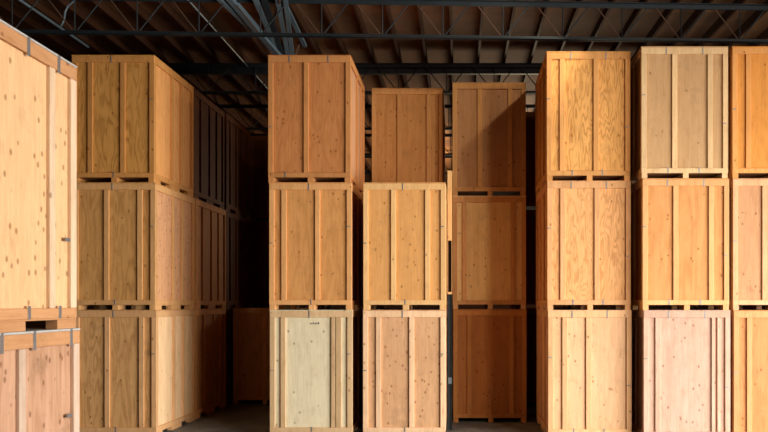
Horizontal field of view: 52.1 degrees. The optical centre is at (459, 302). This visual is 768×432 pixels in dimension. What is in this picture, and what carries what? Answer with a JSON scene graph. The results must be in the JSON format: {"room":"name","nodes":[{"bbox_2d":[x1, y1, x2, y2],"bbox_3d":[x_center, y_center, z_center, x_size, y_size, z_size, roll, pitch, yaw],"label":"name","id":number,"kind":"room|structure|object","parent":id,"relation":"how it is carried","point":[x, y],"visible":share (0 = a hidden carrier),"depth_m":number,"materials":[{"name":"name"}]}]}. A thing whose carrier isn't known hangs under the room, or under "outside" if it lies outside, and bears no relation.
{"room":"storage warehouse","nodes":[
{"label":"storage warehouse","id":0,"kind":"room"},
{"bbox_2d":[26,305,111,327],"bbox_3d":[-14.100,-1.727,15.000,0.200,8.314,46.000,0,0,0],"label":"wall","id":1,"kind":"structure","parent":0,"point":[29,324],"depth_m":25.91,"materials":[{"name":"black"}]},
{"bbox_2d":[217,0,306,54],"bbox_3d":[-3.802,-1.604,15.423,1.334,8.069,2.574,0,0,0],"label":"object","id":2,"kind":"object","parent":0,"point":[274,44],"depth_m":15.02,"materials":[{"name":"metal"}]},
{"bbox_2d":[0,0,767,43],"bbox_3d":[-0.999,-5.280,14.512,25.800,0.700,0.155,0,0,-2],"label":"roof truss","id":3,"kind":"object","parent":2,"relation":"attached to","point":[486,3],"visible":0.99,"depth_m":14.53,"materials":[{"name":"metal"}]},
{"bbox_2d":[18,0,88,47],"bbox_3d":[-8.059,-5.550,9.950,0.053,0.056,13.900,0,0,0],"label":"conduit","id":4,"kind":"object","parent":3,"relation":"attached to","point":[21,1],"visible":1,"depth_m":15.30,"materials":[{"name":"grey metal"}]},
{"bbox_2d":[60,1,73,25],"bbox_3d":[-7.239,-5.357,14.400,0.286,0.502,0.036,0,0,0],"label":"cable","id":5,"kind":"object","parent":3,"relation":"hanging from","point":[71,2],"visible":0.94,"depth_m":14.39,"materials":[{"name":"grey metal"}]},
{"bbox_2d":[250,134,452,154],"bbox_3d":[-1.000,-5.280,26.010,25.800,0.700,0.150,0,0,0],"label":"roof truss","id":6,"kind":"object","parent":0,"point":[366,135],"visible":0.02,"depth_m":25.99,"materials":[{"name":"metal"}]},
{"bbox_2d":[163,353,542,431],"bbox_3d":[-1.000,2.530,15.000,26.000,0.200,46.000,0,0,0],"label":"floor","id":7,"kind":"structure","parent":0,"point":[247,415],"depth_m":15.86,"materials":[{"name":"concrete"}]},
{"bbox_2d":[0,328,79,431],"bbox_3d":[-4.095,1.325,5.820,1.499,2.210,2.108,0,0,0],"label":"crate","id":8,"kind":"object","parent":7,"relation":"on","point":[39,367],"visible":1,"depth_m":6.26,"materials":[{"name":"brown wood"}]},
{"bbox_2d":[0,19,76,332],"bbox_3d":[-4.120,-0.932,5.820,1.499,2.305,2.108,0,0,0],"label":"crate","id":9,"kind":"object","parent":8,"relation":"on","point":[38,86],"visible":0.98,"depth_m":6.28,"materials":[{"name":"brown wood"}]},
{"bbox_2d":[76,309,195,431],"bbox_3d":[-6.235,1.278,15.150,1.498,2.305,2.108,0,0,0],"label":"crate","id":10,"kind":"object","parent":7,"relation":"on","point":[137,368],"visible":0.84,"depth_m":14.13,"materials":[{"name":"brown wood"}]},
{"bbox_2d":[76,182,194,309],"bbox_3d":[-6.255,-1.028,15.150,1.498,2.305,2.108,0,0,0],"label":"crate","id":11,"kind":"object","parent":10,"relation":"on","point":[136,240],"visible":0.85,"depth_m":14.13,"materials":[{"name":"brown wood"}]},
{"bbox_2d":[71,55,193,196],"bbox_3d":[-6.275,-3.333,15.150,1.498,2.305,2.108,0,0,0],"label":"crate","id":12,"kind":"object","parent":11,"relation":"on","point":[135,113],"visible":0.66,"depth_m":14.13,"materials":[{"name":"brown wood"}]},
{"bbox_2d":[195,308,225,419],"bbox_3d":[-6.255,1.278,17.300,1.498,2.305,2.108,0,0,0],"label":"crate","id":13,"kind":"object","parent":7,"relation":"on","point":[210,323],"visible":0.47,"depth_m":17.33,"materials":[{"name":"brown wood"}]},
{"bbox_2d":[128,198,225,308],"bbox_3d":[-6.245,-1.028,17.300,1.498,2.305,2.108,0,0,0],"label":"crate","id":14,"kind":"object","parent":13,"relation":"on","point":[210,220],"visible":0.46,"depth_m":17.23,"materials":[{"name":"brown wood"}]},
{"bbox_2d":[193,88,224,208],"bbox_3d":[-6.285,-3.333,17.300,1.498,2.305,2.108,0,0,0],"label":"crate","id":15,"kind":"object","parent":14,"relation":"on","point":[208,118],"visible":0.33,"depth_m":17.28,"materials":[{"name":"brown wood"}]},
{"bbox_2d":[225,308,232,405],"bbox_3d":[-6.255,1.278,19.450,1.498,2.305,2.108,0,0,0],"label":"crate","id":16,"kind":"object","parent":7,"relation":"on","point":[229,311],"visible":0.17,"depth_m":18.75,"materials":[{"name":"brown wood"}]},
{"bbox_2d":[201,211,250,307],"bbox_3d":[-6.255,-1.028,19.450,1.498,2.305,2.108,0,0,0],"label":"crate","id":17,"kind":"object","parent":16,"relation":"on","point":[237,227],"visible":0.41,"depth_m":19.32,"materials":[{"name":"brown wood"}]},
{"bbox_2d":[224,113,250,219],"bbox_3d":[-6.255,-3.333,19.450,1.498,2.305,2.108,0,0,0],"label":"crate","id":18,"kind":"object","parent":17,"relation":"on","point":[236,137],"visible":0.38,"depth_m":19.25,"materials":[{"name":"brown wood"}]},
{"bbox_2d":[233,308,308,403],"bbox_3d":[-4.715,1.278,19.800,1.498,2.305,2.108,0,0,0],"label":"crate","id":19,"kind":"object","parent":7,"relation":"on","point":[251,326],"visible":0.46,"depth_m":18.78,"materials":[{"name":"brown wood"}]},
{"bbox_2d":[269,309,363,431],"bbox_3d":[-2.695,1.278,15.150,1.498,2.305,2.108,0,0,0],"label":"crate","id":20,"kind":"object","parent":7,"relation":"on","point":[316,356],"visible":0.91,"depth_m":14.13,"materials":[{"name":"beige wood"}]},
{"bbox_2d":[269,182,363,309],"bbox_3d":[-2.705,-1.028,15.150,1.498,2.305,2.108,0,0,0],"label":"crate","id":21,"kind":"object","parent":20,"relation":"on","point":[316,228],"visible":0.87,"depth_m":14.13,"materials":[{"name":"beige wood"}]},
{"bbox_2d":[268,55,364,193],"bbox_3d":[-2.725,-3.333,15.150,1.498,2.305,2.108,0,0,0],"label":"crate","id":22,"kind":"object","parent":21,"relation":"on","point":[316,103],"visible":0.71,"depth_m":14.13,"materials":[{"name":"orange wood"}]},
{"bbox_2d":[363,309,446,431],"bbox_3d":[-1.010,1.278,15.150,1.498,2.305,2.108,0,0,0],"label":"crate","id":23,"kind":"object","parent":7,"relation":"on","point":[405,351],"visible":0.98,"depth_m":14.13,"materials":[{"name":"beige wood"}]},
{"bbox_2d":[363,182,446,309],"bbox_3d":[-1.005,-1.028,15.150,1.498,2.305,2.108,0,0,0],"label":"crate","id":24,"kind":"object","parent":23,"relation":"on","point":[405,223],"visible":0.94,"depth_m":14.13,"materials":[{"name":"beige wood"}]},
{"bbox_2d":[383,308,437,308],"bbox_3d":[-1.095,1.278,17.320,1.498,2.305,2.108,0,0,0],"label":"crate","id":25,"kind":"object","parent":7,"relation":"on","point":[383,308],"visible":0.02,"depth_m":17.73,"materials":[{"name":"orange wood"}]},
{"bbox_3d":[-1.095,-1.028,17.320,1.498,2.305,2.108,0,0,0],"label":"crate","id":26,"kind":"object","parent":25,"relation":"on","visible":0},
{"bbox_2d":[372,88,444,181],"bbox_3d":[-1.095,-3.333,17.320,1.498,2.305,2.108,0,0,0],"label":"crate","id":27,"kind":"object","parent":26,"relation":"on","point":[408,124],"visible":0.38,"depth_m":16.30,"materials":[{"name":"orange wood"}]},
{"bbox_2d":[447,171,451,428],"bbox_3d":[-0.195,-0.055,14.995,0.090,4.970,0.070,0,0,0],"label":"timber post","id":28,"kind":"object","parent":7,"relation":"on","point":[449,173],"visible":1,"depth_m":15.00,"materials":[{"name":"wood"}]},
{"bbox_2d":[453,308,526,422],"bbox_3d":[0.608,1.278,16.900,1.498,2.305,2.108,0,0,0],"label":"crate","id":29,"kind":"object","parent":7,"relation":"on","point":[490,345],"visible":0.99,"depth_m":15.88,"materials":[{"name":"orange wood"}]},
{"bbox_2d":[453,196,525,308],"bbox_3d":[0.598,-1.028,16.900,1.498,2.305,2.108,0,0,0],"label":"crate","id":30,"kind":"object","parent":29,"relation":"on","point":[489,232],"visible":0.98,"depth_m":15.88,"materials":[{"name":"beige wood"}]},
{"bbox_2d":[452,82,525,195],"bbox_3d":[0.593,-3.333,16.900,1.498,2.305,2.108,0,0,0],"label":"crate","id":31,"kind":"object","parent":30,"relation":"on","point":[489,118],"visible":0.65,"depth_m":15.88,"materials":[{"name":"brown wood"}]},
{"bbox_2d":[526,308,570,402],"bbox_3d":[2.065,1.278,19.350,1.498,2.305,2.108,0,0,0],"label":"crate","id":32,"kind":"object","parent":7,"relation":"on","point":[531,312],"visible":0.02,"depth_m":18.33,"materials":[{"name":"brown wood"}]},
{"bbox_2d":[511,210,570,307],"bbox_3d":[2.065,-1.028,19.350,1.498,2.305,2.108,0,0,0],"label":"crate","id":33,"kind":"object","parent":32,"relation":"on","point":[530,214],"visible":0.06,"depth_m":18.33,"materials":[{"name":"brown wood"}]},
{"bbox_2d":[526,112,535,209],"bbox_3d":[2.065,-3.333,19.350,1.498,2.305,2.108,0,0,0],"label":"crate","id":34,"kind":"object","parent":33,"relation":"on","point":[530,116],"visible":0.02,"depth_m":18.33,"materials":[{"name":"brown wood"}]},
{"bbox_2d":[536,309,631,431],"bbox_3d":[2.315,1.278,14.950,1.498,2.305,2.108,0,0,0],"label":"crate","id":35,"kind":"object","parent":7,"relation":"on","point":[584,357],"visible":1,"depth_m":13.93,"materials":[{"name":"brown wood"}]},
{"bbox_2d":[536,181,630,309],"bbox_3d":[2.300,-1.028,14.950,1.498,2.305,2.108,0,0,0],"label":"crate","id":36,"kind":"object","parent":35,"relation":"on","point":[583,228],"visible":0.98,"depth_m":13.93,"materials":[{"name":"brown wood"}]},
{"bbox_2d":[535,51,630,195],"bbox_3d":[2.290,-3.333,14.950,1.498,2.305,2.108,0,0,0],"label":"crate","id":37,"kind":"object","parent":36,"relation":"on","point":[582,98],"visible":0.79,"depth_m":13.93,"materials":[{"name":"brown wood"}]},
{"bbox_2d":[631,309,730,431],"bbox_3d":[3.967,1.278,14.680,1.523,2.305,2.108,0,0,0],"label":"crate","id":38,"kind":"object","parent":7,"relation":"on","point":[681,358],"visible":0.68,"depth_m":13.66,"materials":[{"name":"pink wood"}]},
{"bbox_2d":[631,178,728,309],"bbox_3d":[3.947,-1.028,14.680,1.523,2.305,2.108,0,0,0],"label":"crate","id":39,"kind":"object","parent":38,"relation":"on","point":[680,226],"visible":0.8,"depth_m":13.66,"materials":[{"name":"brown wood"}]},
{"bbox_2d":[630,46,727,185],"bbox_3d":[3.928,-3.333,14.680,1.523,2.305,2.108,0,0,0],"label":"crate","id":40,"kind":"object","parent":39,"relation":"on","point":[679,94],"visible":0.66,"depth_m":13.66,"materials":[{"name":"beige wood"}]},
{"bbox_2d":[730,309,767,431],"bbox_3d":[5.530,1.278,14.680,1.498,2.305,2.108,0,0,0],"label":"crate","id":41,"kind":"object","parent":7,"relation":"on","point":[748,328],"visible":0.48,"depth_m":13.66,"materials":[{"name":"brown wood"}]},
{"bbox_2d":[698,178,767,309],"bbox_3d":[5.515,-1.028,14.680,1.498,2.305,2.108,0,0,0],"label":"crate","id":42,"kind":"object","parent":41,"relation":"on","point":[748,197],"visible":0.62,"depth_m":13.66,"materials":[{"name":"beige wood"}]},
{"bbox_2d":[728,46,767,179],"bbox_3d":[5.505,-3.333,14.680,1.498,2.305,2.108,0,0,0],"label":"crate","id":43,"kind":"object","parent":42,"relation":"on","point":[747,65],"visible":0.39,"depth_m":13.66,"materials":[{"name":"orange wood"}]},
{"bbox_3d":[-4.875,1.278,21.950,1.498,2.305,2.108,0,0,0],"label":"crate","id":44,"kind":"object","parent":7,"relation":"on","visible":0},
{"bbox_2d":[250,222,308,307],"bbox_3d":[-4.875,-1.028,21.950,1.498,2.305,2.108,0,0,0],"label":"crate","id":45,"kind":"object","parent":44,"relation":"on","point":[259,231],"visible":0.24,"depth_m":20.93,"materials":[{"name":"brown wood"}]},
{"bbox_2d":[165,63,541,93],"bbox_3d":[-1.000,-5.280,18.370,25.800,0.700,0.150,0,0,0],"label":"roof truss","id":46,"kind":"object","parent":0,"point":[171,65],"visible":0.33,"depth_m":18.35,"materials":[{"name":"metal"}]},
{"bbox_2d":[187,0,267,89],"bbox_3d":[-5.000,-5.570,20.250,0.034,0.036,34.500,0,0,0],"label":"conduit","id":47,"kind":"object","parent":46,"relation":"attached to","point":[194,7],"visible":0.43,"depth_m":16.56,"materials":[{"name":"grey metal"}]},
{"bbox_2d":[171,68,540,74],"bbox_3d":[-1.000,-5.530,18.510,25.800,0.200,0.100,0,0,0],"label":"roof beam","id":48,"kind":"structure","parent":0,"point":[183,71],"depth_m":18.46,"materials":[{"name":"metal"}]},
{"bbox_2d":[215,104,534,129],"bbox_3d":[-1.000,-5.280,22.190,25.800,0.700,0.150,0,0,0],"label":"roof truss","id":49,"kind":"object","parent":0,"point":[228,106],"visible":0.06,"depth_m":22.17,"materials":[{"name":"metal"}]},
{"bbox_2d":[0,0,767,182],"bbox_3d":[-1.000,-5.854,15.000,26.000,0.060,46.000,0,0,0],"label":"ceiling","id":50,"kind":"structure","parent":0,"point":[438,51],"depth_m":16.86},
{"bbox_2d":[0,15,71,62],"bbox_3d":[-9.330,-5.731,15.000,0.048,0.185,45.800,0,0,0],"label":"joist","id":51,"kind":"object","parent":50,"relation":"attached to","point":[3,18],"visible":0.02,"depth_m":17.32,"materials":[{"name":"brown wood"}]},
{"bbox_2d":[0,0,88,54],"bbox_3d":[-8.720,-5.731,15.000,0.048,0.185,45.800,0,0,0],"label":"joist","id":52,"kind":"object","parent":50,"relation":"attached to","point":[19,13],"visible":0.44,"depth_m":16.09,"materials":[{"name":"brown wood"}]},
{"bbox_2d":[24,0,114,54],"bbox_3d":[-8.110,-5.731,15.000,0.048,0.185,45.800,0,0,0],"label":"joist","id":53,"kind":"object","parent":50,"relation":"attached to","point":[40,6],"visible":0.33,"depth_m":16.02,"materials":[{"name":"brown wood"}]},
{"bbox_2d":[56,0,140,54],"bbox_3d":[-7.500,-5.731,15.000,0.048,0.185,45.800,0,0,0],"label":"joist","id":54,"kind":"object","parent":50,"relation":"attached to","point":[82,14],"visible":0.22,"depth_m":16.08,"materials":[{"name":"brown wood"}]},
{"bbox_2d":[90,1,259,133],"bbox_3d":[-6.890,-5.731,15.000,0.048,0.185,45.800,0,0,0],"label":"joist","id":55,"kind":"object","parent":50,"relation":"attached to","point":[103,6],"visible":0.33,"depth_m":17.70,"materials":[{"name":"brown wood"}]},
{"bbox_2d":[123,1,267,130],"bbox_3d":[-6.280,-5.731,15.000,0.048,0.185,45.800,0,0,0],"label":"joist","id":56,"kind":"object","parent":50,"relation":"attached to","point":[142,12],"visible":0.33,"depth_m":17.65,"materials":[{"name":"brown wood"}]},
{"bbox_2d":[157,2,267,111],"bbox_3d":[-5.670,-5.731,15.000,0.048,0.185,45.800,0,0,0],"label":"joist","id":57,"kind":"object","parent":50,"relation":"attached to","point":[166,6],"visible":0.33,"depth_m":17.24,"materials":[{"name":"brown wood"}]},
{"bbox_2d":[192,2,267,87],"bbox_3d":[-5.060,-5.731,15.000,0.048,0.185,45.800,0,0,0],"label":"joist","id":58,"kind":"object","parent":50,"relation":"attached to","point":[203,11],"visible":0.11,"depth_m":16.82,"materials":[{"name":"brown wood"}]},
{"bbox_2d":[228,3,367,181],"bbox_3d":[-4.450,-5.731,15.000,0.048,0.185,45.800,0,0,0],"label":"joist","id":59,"kind":"object","parent":50,"relation":"attached to","point":[259,45],"visible":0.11,"depth_m":17.15,"materials":[{"name":"brown wood"}]},
{"bbox_2d":[261,3,371,171],"bbox_3d":[-3.840,-5.731,15.000,0.048,0.185,45.800,0,0,0],"label":"joist","id":60,"kind":"object","parent":50,"relation":"attached to","point":[276,24],"visible":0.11,"depth_m":16.72,"materials":[{"name":"brown wood"}]},
{"bbox_2d":[288,4,371,149],"bbox_3d":[-3.230,-5.731,15.000,0.048,0.185,45.800,0,0,0],"label":"joist","id":61,"kind":"object","parent":50,"relation":"attached to","point":[293,7],"visible":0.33,"depth_m":16.20,"materials":[{"name":"brown wood"}]},
{"bbox_2d":[320,4,371,113],"bbox_3d":[-2.620,-5.731,15.000,0.048,0.185,45.800,0,0,0],"label":"joist","id":62,"kind":"object","parent":50,"relation":"attached to","point":[325,8],"visible":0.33,"depth_m":16.40,"materials":[{"name":"brown wood"}]},
{"bbox_2d":[353,5,386,87],"bbox_3d":[-2.010,-5.731,15.000,0.048,0.185,45.800,0,0,0],"label":"joist","id":63,"kind":"object","parent":50,"relation":"attached to","point":[356,8],"visible":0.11,"depth_m":16.88,"materials":[{"name":"brown wood"}]},
{"bbox_2d":[385,5,408,87],"bbox_3d":[-1.400,-5.731,15.000,0.048,0.185,45.800,0,0,0],"label":"joist","id":64,"kind":"object","parent":50,"relation":"attached to","point":[388,10],"visible":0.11,"depth_m":16.85,"materials":[{"name":"brown wood"}]},
{"bbox_2d":[417,6,431,87],"bbox_3d":[-0.790,-5.731,15.000,0.048,0.185,45.800,0,0,0],"label":"joist","id":65,"kind":"object","parent":50,"relation":"attached to","point":[419,10],"visible":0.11,"depth_m":16.83,"materials":[{"name":"brown wood"}]},
{"bbox_2d":[449,6,453,95],"bbox_3d":[-0.180,-5.731,15.000,0.048,0.185,45.800,0,0,0],"label":"joist","id":66,"kind":"object","parent":50,"relation":"attached to","point":[450,7],"visible":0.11,"depth_m":16.38,"materials":[{"name":"brown wood"}]},
{"bbox_2d":[475,6,483,81],"bbox_3d":[0.430,-5.731,15.000,0.048,0.185,45.800,0,0,0],"label":"joist","id":67,"kind":"object","parent":50,"relation":"attached to","point":[482,7],"visible":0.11,"depth_m":16.35,"materials":[{"name":"brown wood"}]},
{"bbox_2d":[499,7,515,81],"bbox_3d":[1.040,-5.731,15.000,0.048,0.185,45.800,0,0,0],"label":"joist","id":68,"kind":"object","parent":50,"relation":"attached to","point":[512,8],"visible":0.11,"depth_m":16.72,"materials":[{"name":"brown wood"}]},
{"bbox_2d":[522,0,549,81],"bbox_3d":[1.650,-5.731,15.000,0.048,0.185,45.800,0,0,0],"label":"joist","id":69,"kind":"object","parent":50,"relation":"attached to","point":[544,9],"visible":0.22,"depth_m":16.58,"materials":[{"name":"wood"},{"name":"steel"}]},
{"bbox_2d":[534,0,582,111],"bbox_3d":[2.260,-5.731,15.000,0.048,0.185,45.800,0,0,0],"label":"joist","id":70,"kind":"object","parent":50,"relation":"attached to","point":[575,10],"visible":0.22,"depth_m":15.99,"materials":[{"name":"wood"},{"name":"steel"}]},
{"bbox_2d":[583,0,614,50],"bbox_3d":[2.870,-5.731,15.000,0.048,0.185,45.800,0,0,0],"label":"joist","id":71,"kind":"object","parent":50,"relation":"attached to","point":[605,12],"visible":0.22,"depth_m":16.03,"materials":[{"name":"brown wood"}]},
{"bbox_2d":[610,0,647,50],"bbox_3d":[3.480,-5.731,15.000,0.048,0.185,45.800,0,0,0],"label":"joist","id":72,"kind":"object","parent":50,"relation":"attached to","point":[636,12],"visible":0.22,"depth_m":15.97,"materials":[{"name":"brown wood"}]},
{"bbox_2d":[630,0,680,61],"bbox_3d":[4.090,-5.731,15.000,0.048,0.185,45.800,0,0,0],"label":"joist","id":73,"kind":"object","parent":50,"relation":"attached to","point":[667,12],"visible":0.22,"depth_m":16.06,"materials":[{"name":"brown wood"}]},
{"bbox_2d":[667,0,712,45],"bbox_3d":[4.700,-5.731,15.000,0.048,0.185,45.800,0,0,0],"label":"joist","id":74,"kind":"object","parent":50,"relation":"attached to","point":[695,15],"visible":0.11,"depth_m":15.89,"materials":[{"name":"brown wood"}]},
{"bbox_2d":[694,0,745,45],"bbox_3d":[5.310,-5.731,15.000,0.048,0.185,45.800,0,0,0],"label":"joist","id":75,"kind":"object","parent":50,"relation":"attached to","point":[727,14],"visible":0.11,"depth_m":15.95,"materials":[{"name":"brown wood"}]},
{"bbox_2d":[721,0,767,47],"bbox_3d":[5.920,-5.731,15.000,0.048,0.185,45.800,0,0,0],"label":"joist","id":76,"kind":"object","parent":50,"relation":"attached to","point":[747,24],"visible":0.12,"depth_m":16.05,"materials":[{"name":"brown wood"}]},
{"bbox_2d":[748,28,767,45],"bbox_3d":[6.530,-5.731,15.000,0.048,0.185,45.800,0,0,0],"label":"joist","id":77,"kind":"object","parent":50,"relation":"attached to","point":[764,35],"visible":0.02,"depth_m":16.78,"materials":[{"name":"brown wood"}]},
{"bbox_2d":[365,155,452,173],"bbox_3d":[-1.000,-5.280,29.830,25.800,0.700,0.150,0,0,0],"label":"roof truss","id":78,"kind":"object","parent":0,"point":[366,156],"visible":0.02,"depth_m":29.81,"materials":[{"name":"metal"}]},
{"bbox_2d":[365,174,452,188],"bbox_3d":[-1.000,-5.280,33.650,25.800,0.700,0.150,0,0,0],"label":"roof truss","id":79,"kind":"object","parent":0,"point":[365,174],"visible":0.02,"depth_m":33.64,"materials":[{"name":"metal"}]},
{"bbox_2d":[202,183,678,352],"bbox_3d":[-1.000,-1.727,38.100,26.400,8.314,0.200,0,0,0],"label":"wall","id":80,"kind":"structure","parent":0,"point":[450,243],"depth_m":38.00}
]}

